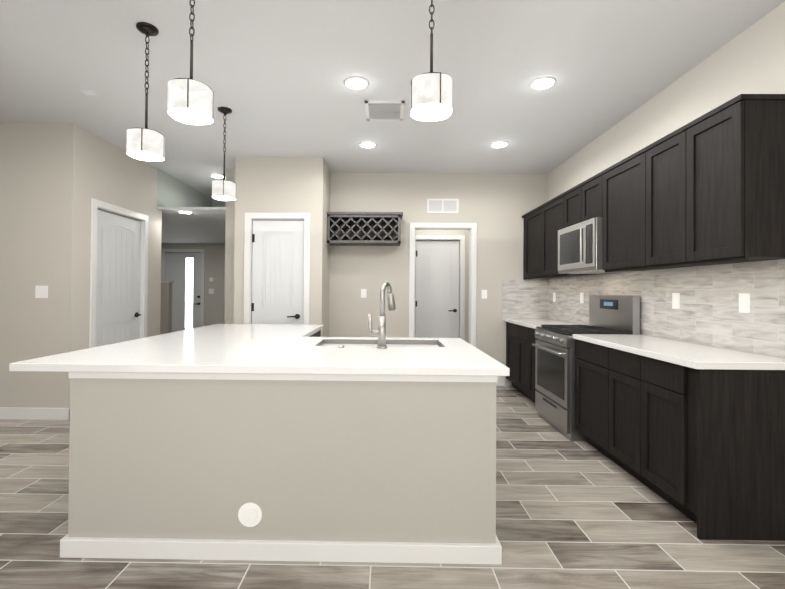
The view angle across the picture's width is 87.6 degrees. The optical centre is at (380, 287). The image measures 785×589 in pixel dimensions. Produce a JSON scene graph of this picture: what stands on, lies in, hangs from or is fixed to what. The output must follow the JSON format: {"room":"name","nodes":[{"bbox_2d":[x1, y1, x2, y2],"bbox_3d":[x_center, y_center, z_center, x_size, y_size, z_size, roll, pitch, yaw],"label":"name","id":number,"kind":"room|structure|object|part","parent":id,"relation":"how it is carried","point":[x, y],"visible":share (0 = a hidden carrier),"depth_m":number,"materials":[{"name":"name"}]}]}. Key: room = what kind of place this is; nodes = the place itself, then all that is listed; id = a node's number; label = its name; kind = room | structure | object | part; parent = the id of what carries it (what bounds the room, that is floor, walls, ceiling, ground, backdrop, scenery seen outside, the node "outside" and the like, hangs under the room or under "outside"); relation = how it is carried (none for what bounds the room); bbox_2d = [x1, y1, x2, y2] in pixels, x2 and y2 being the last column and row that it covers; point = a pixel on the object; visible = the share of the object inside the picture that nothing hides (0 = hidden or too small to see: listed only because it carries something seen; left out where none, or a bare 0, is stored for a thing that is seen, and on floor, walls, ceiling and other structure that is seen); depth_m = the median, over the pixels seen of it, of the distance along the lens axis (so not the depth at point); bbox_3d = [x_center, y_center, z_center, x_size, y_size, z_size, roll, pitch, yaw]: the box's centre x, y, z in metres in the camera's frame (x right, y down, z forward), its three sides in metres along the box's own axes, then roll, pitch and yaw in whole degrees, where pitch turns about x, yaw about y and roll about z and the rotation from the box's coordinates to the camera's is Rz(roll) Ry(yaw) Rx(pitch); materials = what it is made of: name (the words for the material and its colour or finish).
{"room":"kitchen","nodes":[
{"label":"kitchen","id":0,"kind":"room"},
{"bbox_2d":[0,123,61,407],"bbox_3d":[-4.320,-0.174,4.073,2.370,2.900,0.120,0,-1,1],"label":"wall","id":1,"kind":"structure","parent":0,"point":[30,174],"depth_m":4.00,"materials":[{"name":"beige paint"}]},
{"bbox_2d":[0,407,69,419],"bbox_3d":[-4.264,1.218,3.992,2.504,0.115,0.014,0,-1,1],"label":"baseboard","id":2,"kind":"structure","parent":1,"relation":"attached to","point":[13,413],"depth_m":3.97,"materials":[{"name":"white wood"}]},
{"bbox_2d":[35,286,47,297],"bbox_3d":[-3.307,0.037,3.993,0.120,0.120,0.009,0,-1,1],"label":"light switch","id":3,"kind":"object","parent":1,"relation":"attached to","point":[41,291],"visible":1,"depth_m":3.99,"materials":[{"name":"white plastic"}]},
{"bbox_2d":[58,123,211,407],"bbox_3d":[-3.055,-0.152,5.596,0.120,2.900,3.200,0,-1,1],"label":"wall","id":4,"kind":"structure","parent":0,"point":[94,166],"depth_m":4.21,"materials":[{"name":"beige paint"}]},
{"bbox_2d":[96,210,140,346],"bbox_3d":[-3.056,0.221,4.742,0.035,2.120,0.830,0,-1,1],"label":"door","id":5,"kind":"structure","parent":4,"relation":"in","point":[118,277],"depth_m":4.73,"materials":[{"name":"white wood"}]},
{"bbox_2d":[89,198,147,347],"bbox_3d":[-3.059,0.181,4.743,0.138,2.226,1.000,0,-1,1],"label":"door frame","id":6,"kind":"structure","parent":4,"relation":"attached to","point":[96,204],"depth_m":4.64,"materials":[{"name":"white wood"}]},
{"bbox_2d":[160,283,171,334],"bbox_3d":[-4.486,0.605,7.418,1.360,1.400,0.120,0,-1,1],"label":"wall","id":7,"kind":"structure","parent":0,"point":[166,311],"depth_m":7.35,"materials":[{"name":"beige paint"}]},
{"bbox_2d":[157,207,225,243],"bbox_3d":[-4.596,-1.063,7.520,5.115,0.035,4.050,0,-1,1],"label":"ceiling","id":8,"kind":"structure","parent":0,"point":[202,225],"depth_m":6.80,"materials":[{"name":"paint"}]},
{"bbox_2d":[177,211,192,213],"bbox_3d":[-2.693,-1.045,5.649,0.196,0.008,0.196,0,-1,1],"label":"recessed light","id":9,"kind":"object","parent":8,"relation":"in","point":[186,212],"visible":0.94,"depth_m":5.64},
{"bbox_2d":[161,243,224,325],"bbox_3d":[-4.518,0.148,9.473,5.235,2.350,0.120,0,-1,1],"label":"wall","id":10,"kind":"structure","parent":0,"point":[214,308],"depth_m":9.41,"materials":[{"name":"beige paint"}]},
{"bbox_2d":[165,253,200,331],"bbox_3d":[-4.546,0.253,9.457,0.852,2.120,0.050,0,-1,1],"label":"front door","id":11,"kind":"structure","parent":10,"relation":"in","point":[183,271],"depth_m":9.44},
{"bbox_2d":[161,249,204,326],"bbox_3d":[-4.546,0.213,9.464,1.000,2.226,0.138,0,-1,1],"label":"door frame","id":12,"kind":"structure","parent":10,"relation":"attached to","point":[163,261],"depth_m":9.40,"materials":[{"name":"white wood"}]},
{"bbox_2d":[155,169,234,335],"bbox_3d":[-3.569,-0.156,5.533,3.834,2.900,0.120,0,-1,1],"label":"wall","id":13,"kind":"structure","parent":0,"point":[229,256],"depth_m":5.46,"materials":[{"name":"beige paint"}]},
{"bbox_2d":[212,198,225,206],"bbox_3d":[-2.562,-1.326,7.260,1.045,0.515,0.120,0,-1,1],"label":"wall","id":14,"kind":"structure","parent":0,"point":[218,203],"depth_m":7.21,"materials":[{"name":"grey paint"}]},
{"bbox_2d":[234,157,323,336],"bbox_3d":[-1.242,-0.144,5.032,1.072,2.900,0.120,0,-1,1],"label":"wall","id":15,"kind":"structure","parent":0,"point":[279,184],"depth_m":4.98,"materials":[{"name":"beige paint"}]},
{"bbox_2d":[251,221,303,323],"bbox_3d":[-1.258,0.235,4.985,0.635,2.120,0.097,0,-1,1],"label":"pantry door","id":16,"kind":"structure","parent":15,"relation":"in","point":[277,271],"depth_m":5.00,"materials":[{"name":"white wood"}]},
{"bbox_2d":[244,212,310,324],"bbox_3d":[-1.255,0.196,5.020,0.800,2.226,0.138,0,-1,1],"label":"door frame","id":17,"kind":"structure","parent":15,"relation":"attached to","point":[248,233],"depth_m":4.96,"materials":[{"name":"white wood"}]},
{"bbox_2d":[323,161,329,336],"bbox_3d":[-0.762,-0.138,5.355,0.120,2.900,0.540,0,-1,1],"label":"wall","id":18,"kind":"structure","parent":0,"point":[326,258],"depth_m":5.31,"materials":[{"name":"beige paint"}]},
{"bbox_2d":[0,386,784,588],"bbox_3d":[-2.363,1.341,4.223,9.900,0.100,11.300,0,-1,1],"label":"floor","id":19,"kind":"structure","parent":0,"point":[577,514],"depth_m":2.06,"materials":[{"name":"tile"}]},
{"bbox_2d":[57,370,504,564],"bbox_3d":[-0.457,0.855,3.099,2.084,0.880,2.351,0,-1,1],"label":"kitchen island","id":20,"kind":"object","parent":19,"relation":"on","point":[277,442],"depth_m":1.94,"materials":[{"name":"paint"}]},
{"bbox_3d":[-0.619,1.078,1.940,0.116,0.116,0.009,0,-1,1],"label":"plate","id":21,"kind":"part","parent":20,"relation":"part of","materials":[{"name":"white"}]},
{"bbox_2d":[9,324,508,375],"bbox_3d":[-0.561,0.409,3.112,2.360,0.066,2.390,0,-1,1],"label":"island countertop","id":22,"kind":"structure","parent":20,"relation":"on","point":[217,346],"depth_m":2.23,"materials":[{"name":"white stone"}]},
{"bbox_2d":[321,338,372,345],"bbox_3d":[-0.219,0.482,2.837,0.412,0.200,0.408,0,-1,1],"label":"sink","id":23,"kind":"object","parent":22,"relation":"in","point":[328,341],"depth_m":3.04,"materials":[{"name":"silver metal"}]},
{"bbox_2d":[369,282,395,349],"bbox_3d":[0.014,0.168,2.633,0.177,0.416,0.227,0,-1,1],"label":"faucet","id":24,"kind":"object","parent":22,"relation":"on","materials":[{"name":"silver metal"}]},
{"bbox_2d":[385,338,436,345],"bbox_3d":[0.217,0.485,2.831,0.412,0.200,0.408,0,-1,1],"label":"sink","id":25,"kind":"object","parent":22,"relation":"in","point":[388,341],"depth_m":3.03,"materials":[{"name":"silver metal"}]},
{"bbox_2d":[506,322,514,387],"bbox_3d":[1.984,0.891,5.299,0.580,0.880,0.560,0,-1,1],"label":"base cabinet","id":26,"kind":"object","parent":19,"relation":"on","point":[510,326],"depth_m":5.33,"materials":[{"name":"black wood"}]},
{"bbox_2d":[515,326,526,396],"bbox_3d":[1.978,0.887,4.831,0.580,0.880,0.377,0,-1,1],"label":"base cabinet","id":27,"kind":"object","parent":19,"relation":"on","point":[520,331],"depth_m":4.93,"materials":[{"name":"black wood"}]},
{"bbox_2d":[515,322,535,329],"bbox_3d":[1.969,0.429,4.924,0.603,0.038,1.316,0,-1,1],"label":"countertop","id":28,"kind":"structure","parent":27,"relation":"on","point":[516,323],"depth_m":4.83,"materials":[{"name":"white stone"}]},
{"bbox_2d":[527,326,536,402],"bbox_3d":[1.973,0.883,4.452,0.580,0.880,0.381,0,-1,1],"label":"base cabinet","id":29,"kind":"object","parent":19,"relation":"on","point":[531,339],"depth_m":4.59,"materials":[{"name":"black wood"}]},
{"bbox_2d":[532,295,639,440],"bbox_3d":[1.892,0.693,3.882,0.671,1.250,0.754,0,-1,1],"label":"range","id":30,"kind":"object","parent":19,"relation":"on","point":[555,376],"visible":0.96,"depth_m":3.73,"materials":[{"name":"silver metal"}]},
{"bbox_2d":[573,338,606,452],"bbox_3d":[1.957,0.872,3.240,0.580,0.881,0.520,0,-1,1],"label":"base cabinet","id":31,"kind":"object","parent":19,"relation":"on","point":[591,361],"depth_m":3.25,"materials":[{"name":"black wood"}]},
{"bbox_2d":[603,350,634,476],"bbox_3d":[1.951,0.868,2.790,0.580,0.881,0.380,0,-1,1],"label":"base cabinet","id":32,"kind":"object","parent":19,"relation":"on","point":[619,436],"depth_m":2.84,"materials":[{"name":"black wood"}]},
{"bbox_2d":[635,354,784,540],"bbox_3d":[1.945,0.864,2.356,0.580,0.881,0.488,0,-1,1],"label":"base cabinet","id":33,"kind":"object","parent":19,"relation":"on","point":[680,401],"depth_m":2.12,"materials":[{"name":"black wood"}]},
{"bbox_2d":[579,338,784,369],"bbox_3d":[1.941,0.409,2.803,0.603,0.038,1.398,0,-1,1],"label":"countertop","id":34,"kind":"structure","parent":33,"relation":"on","point":[688,364],"depth_m":2.20,"materials":[{"name":"white stone"}]},
{"bbox_2d":[0,0,784,197],"bbox_3d":[-2.342,-1.659,4.250,9.900,0.100,11.300,0,-1,1],"label":"ceiling","id":35,"kind":"structure","parent":0,"point":[273,75],"depth_m":3.00,"materials":[{"name":"paint"}]},
{"bbox_2d":[80,89,96,94],"bbox_3d":[-2.404,-1.611,3.370,0.080,0.012,0.080,0,-1,1],"label":"smoke detector","id":36,"kind":"object","parent":35,"relation":"attached to","point":[87,91],"visible":0.98,"depth_m":3.36,"materials":[{"name":"white plastic"}]},
{"bbox_2d":[126,22,164,160],"bbox_3d":[-1.453,-1.218,2.544,0.196,0.800,0.196,0,-1,1],"label":"pendant light","id":37,"kind":"object","parent":35,"relation":"hanging from","point":[145,144],"visible":0.98,"depth_m":2.50,"materials":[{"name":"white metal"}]},
{"bbox_3d":[-1.455,-0.886,2.541,0.192,0.136,0.192,0,-1,1],"label":"lamp shade","id":38,"kind":"part","parent":37,"relation":"part of","materials":[{"name":"white glass"}]},
{"bbox_2d":[167,0,213,124],"bbox_3d":[-0.925,-1.229,2.007,0.196,0.780,0.196,0,-1,1],"label":"pendant light","id":39,"kind":"object","parent":35,"relation":"hanging from","point":[190,101],"visible":1,"depth_m":1.94,"materials":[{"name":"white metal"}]},
{"bbox_3d":[-0.927,-0.907,2.004,0.192,0.136,0.192,0,-1,1],"label":"lamp shade","id":40,"kind":"part","parent":39,"relation":"part of","materials":[{"name":"white glass"}]},
{"bbox_2d":[210,174,222,177],"bbox_3d":[-2.322,-1.591,5.829,0.196,0.008,0.196,0,-1,1],"label":"recessed light","id":41,"kind":"object","parent":35,"relation":"in","point":[216,175],"visible":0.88,"depth_m":5.80,"materials":[{"name":"white"}]},
{"bbox_2d":[212,107,235,200],"bbox_3d":[-1.403,-1.207,3.683,0.196,0.800,0.196,0,-1,1],"label":"pendant light","id":42,"kind":"object","parent":35,"relation":"hanging from","point":[224,190],"visible":0.98,"depth_m":3.63,"materials":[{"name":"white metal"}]},
{"bbox_3d":[-1.405,-0.875,3.680,0.192,0.136,0.192,0,-1,1],"label":"lamp shade","id":43,"kind":"part","parent":42,"relation":"part of","materials":[{"name":"white glass"}]},
{"bbox_2d":[344,77,368,89],"bbox_3d":[-0.186,-1.599,3.201,0.196,0.008,0.196,0,-1,1],"label":"recessed light","id":44,"kind":"object","parent":35,"relation":"in","point":[356,83],"visible":1,"depth_m":3.19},
{"bbox_2d":[359,141,375,147],"bbox_3d":[-0.139,-1.587,4.540,0.196,0.008,0.196,0,-1,1],"label":"recessed light","id":45,"kind":"object","parent":35,"relation":"in","point":[366,144],"visible":1,"depth_m":4.51,"materials":[{"name":"white"}]},
{"bbox_2d":[365,101,404,120],"bbox_3d":[0.040,-1.591,3.678,0.340,0.012,0.380,0,-1,1],"label":"ceiling vent","id":46,"kind":"object","parent":35,"relation":"in","point":[384,110],"visible":1,"depth_m":3.66,"materials":[{"name":"grey metal"}]},
{"bbox_2d":[411,0,451,120],"bbox_3d":[0.244,-1.221,1.941,0.196,0.780,0.196,0,-1,1],"label":"pendant light","id":47,"kind":"object","parent":35,"relation":"hanging from","point":[431,95],"visible":1,"depth_m":1.86,"materials":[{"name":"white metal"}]},
{"bbox_3d":[0.242,-0.899,1.938,0.192,0.136,0.192,0,-1,1],"label":"lamp shade","id":48,"kind":"part","parent":47,"relation":"part of","materials":[{"name":"white glass"}]},
{"bbox_2d":[490,141,508,147],"bbox_3d":[1.311,-1.577,4.501,0.196,0.008,0.196,0,-1,1],"label":"recessed light","id":49,"kind":"object","parent":35,"relation":"in","point":[498,144],"visible":1,"depth_m":4.48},
{"bbox_2d":[529,77,555,89],"bbox_3d":[1.263,-1.589,3.181,0.196,0.008,0.196,0,-1,1],"label":"recessed light","id":50,"kind":"object","parent":35,"relation":"in","point":[541,83],"visible":1,"depth_m":3.17,"materials":[{"name":"white"}]},
{"bbox_2d":[329,173,547,385],"bbox_3d":[0.794,-0.124,5.665,3.224,2.900,0.120,0,-1,1],"label":"wall","id":51,"kind":"structure","parent":0,"point":[495,207],"depth_m":5.61,"materials":[{"name":"beige paint"}]},
{"bbox_2d":[361,289,366,297],"bbox_3d":[-0.226,0.073,5.612,0.075,0.120,0.009,0,-1,1],"label":"light switch","id":52,"kind":"object","parent":51,"relation":"attached to","point":[363,293],"visible":1,"depth_m":5.61,"materials":[{"name":"white plastic"}]},
{"bbox_2d":[327,212,402,245],"bbox_3d":[-0.198,-0.782,5.457,0.992,0.402,0.330,0,-1,1],"label":"wine rack","id":53,"kind":"object","parent":51,"relation":"attached to","point":[363,228],"visible":0.98,"depth_m":5.33,"materials":[{"name":"grey wood"}]},
{"bbox_2d":[409,222,476,346],"bbox_3d":[0.854,0.216,5.661,0.920,2.226,0.156,0,-1,1],"label":"door frame","id":54,"kind":"structure","parent":51,"relation":"attached to","point":[413,226],"depth_m":5.59,"materials":[{"name":"white wood"}]},
{"bbox_2d":[427,199,458,212],"bbox_3d":[0.858,-1.124,5.608,0.430,0.200,0.010,0,-1,1],"label":"air vent","id":55,"kind":"object","parent":51,"relation":"in","point":[442,205],"visible":1,"depth_m":5.60,"materials":[{"name":"white metal"}]},
{"bbox_2d":[482,290,486,298],"bbox_3d":[1.424,0.085,5.590,0.075,0.120,0.009,0,-1,1],"label":"light switch","id":56,"kind":"object","parent":51,"relation":"attached to","point":[484,294],"visible":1,"depth_m":5.59,"materials":[{"name":"white plastic"}]},
{"bbox_2d":[496,377,504,385],"bbox_3d":[1.501,1.273,5.576,0.390,0.115,0.014,0,-1,1],"label":"baseboard","id":57,"kind":"structure","parent":51,"relation":"attached to","point":[501,381],"depth_m":5.57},
{"bbox_2d":[415,230,468,342],"bbox_3d":[0.998,-0.112,6.902,1.510,2.900,0.120,0,-1,1],"label":"wall","id":58,"kind":"structure","parent":0,"point":[443,232],"depth_m":6.84,"materials":[{"name":"beige paint"}]},
{"bbox_2d":[415,241,458,337],"bbox_3d":[0.957,0.268,6.856,0.735,2.120,0.097,0,-1,1],"label":"door","id":59,"kind":"structure","parent":58,"relation":"in","point":[437,294],"depth_m":6.87,"materials":[{"name":"white wood"}]},
{"bbox_3d":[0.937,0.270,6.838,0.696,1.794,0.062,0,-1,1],"label":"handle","id":60,"kind":"part","parent":59,"relation":"part of","materials":[{"name":"white wood"}]},
{"bbox_2d":[414,235,464,339],"bbox_3d":[0.960,0.228,6.890,0.900,2.226,0.138,0,-1,1],"label":"door frame","id":61,"kind":"structure","parent":58,"relation":"attached to","point":[461,275],"depth_m":6.83,"materials":[{"name":"white wood"}]},
{"bbox_2d":[503,280,514,321],"bbox_3d":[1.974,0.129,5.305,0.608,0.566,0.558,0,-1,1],"label":"backsplash","id":62,"kind":"structure","parent":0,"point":[508,285],"depth_m":5.58,"materials":[{"name":"grey tile"}]},
{"bbox_2d":[515,280,522,321],"bbox_3d":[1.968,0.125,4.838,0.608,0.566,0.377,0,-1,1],"label":"backsplash","id":63,"kind":"structure","parent":0,"point":[518,283],"depth_m":5.58,"materials":[{"name":"grey tile"}]},
{"bbox_2d":[523,270,534,325],"bbox_3d":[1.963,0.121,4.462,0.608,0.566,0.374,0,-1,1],"label":"backsplash","id":64,"kind":"structure","parent":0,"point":[528,285],"depth_m":5.57,"materials":[{"name":"grey tile"}]},
{"bbox_2d":[535,266,570,325],"bbox_3d":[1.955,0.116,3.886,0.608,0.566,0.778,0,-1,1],"label":"backsplash","id":65,"kind":"structure","parent":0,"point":[553,294],"depth_m":5.18,"materials":[{"name":"grey tile"}]},
{"bbox_2d":[571,262,602,341],"bbox_3d":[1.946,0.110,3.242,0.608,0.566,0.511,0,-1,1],"label":"backsplash","id":66,"kind":"structure","parent":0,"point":[587,280],"depth_m":4.44,"materials":[{"name":"grey tile"}]},
{"bbox_2d":[603,258,630,349],"bbox_3d":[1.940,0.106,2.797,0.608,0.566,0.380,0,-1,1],"label":"backsplash","id":67,"kind":"structure","parent":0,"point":[617,274],"depth_m":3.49,"materials":[{"name":"grey tile"}]},
{"bbox_2d":[503,250,784,365],"bbox_3d":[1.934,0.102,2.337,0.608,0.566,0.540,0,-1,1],"label":"backsplash","id":68,"kind":"structure","parent":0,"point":[698,307],"depth_m":2.62,"materials":[{"name":"grey tile"}]},
{"bbox_2d":[548,2,784,334],"bbox_3d":[2.300,-0.145,2.164,0.120,2.900,7.080,0,-1,1],"label":"wall","id":69,"kind":"structure","parent":0,"point":[750,60],"depth_m":2.93,"materials":[{"name":"beige paint"}]},
{"bbox_2d":[522,209,534,273],"bbox_3d":[2.074,-0.552,5.231,0.418,0.871,0.720,0,-1,1],"label":"upper cabinet","id":70,"kind":"object","parent":69,"relation":"attached to","point":[529,218],"depth_m":5.33,"materials":[{"name":"black wood"}]},
{"bbox_2d":[535,198,554,269],"bbox_3d":[2.066,-0.558,4.571,0.418,0.871,0.600,0,-1,1],"label":"upper cabinet","id":71,"kind":"object","parent":69,"relation":"attached to","point":[545,213],"depth_m":4.81,"materials":[{"name":"black wood"}]},
{"bbox_2d":[551,214,594,269],"bbox_3d":[2.034,-0.379,3.890,0.456,0.455,0.752,0,-1,1],"label":"microwave","id":72,"kind":"object","parent":69,"relation":"attached to","point":[572,243],"depth_m":3.90,"materials":[{"name":"silver metal"}]},
{"bbox_2d":[555,178,590,225],"bbox_3d":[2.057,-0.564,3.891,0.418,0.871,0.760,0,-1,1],"label":"upper cabinet","id":73,"kind":"object","parent":69,"relation":"attached to","point":[574,203],"depth_m":4.06,"materials":[{"name":"black wood"}]},
{"bbox_2d":[591,155,630,261],"bbox_3d":[2.048,-0.570,3.221,0.418,0.871,0.580,0,-1,1],"label":"upper cabinet","id":74,"kind":"object","parent":69,"relation":"attached to","point":[611,187],"depth_m":3.38,"materials":[{"name":"black wood"}]},
{"bbox_2d":[631,133,670,257],"bbox_3d":[2.041,-0.574,2.734,0.418,0.871,0.395,0,-1,1],"label":"upper cabinet","id":75,"kind":"object","parent":69,"relation":"attached to","point":[651,165],"depth_m":2.87,"materials":[{"name":"black wood"}]},
{"bbox_2d":[671,94,784,249],"bbox_3d":[2.036,-0.578,2.335,0.418,0.871,0.403,0,-1,1],"label":"upper cabinet","id":76,"kind":"object","parent":69,"relation":"attached to","point":[728,163],"depth_m":2.20,"materials":[{"name":"black wood"}]}
]}

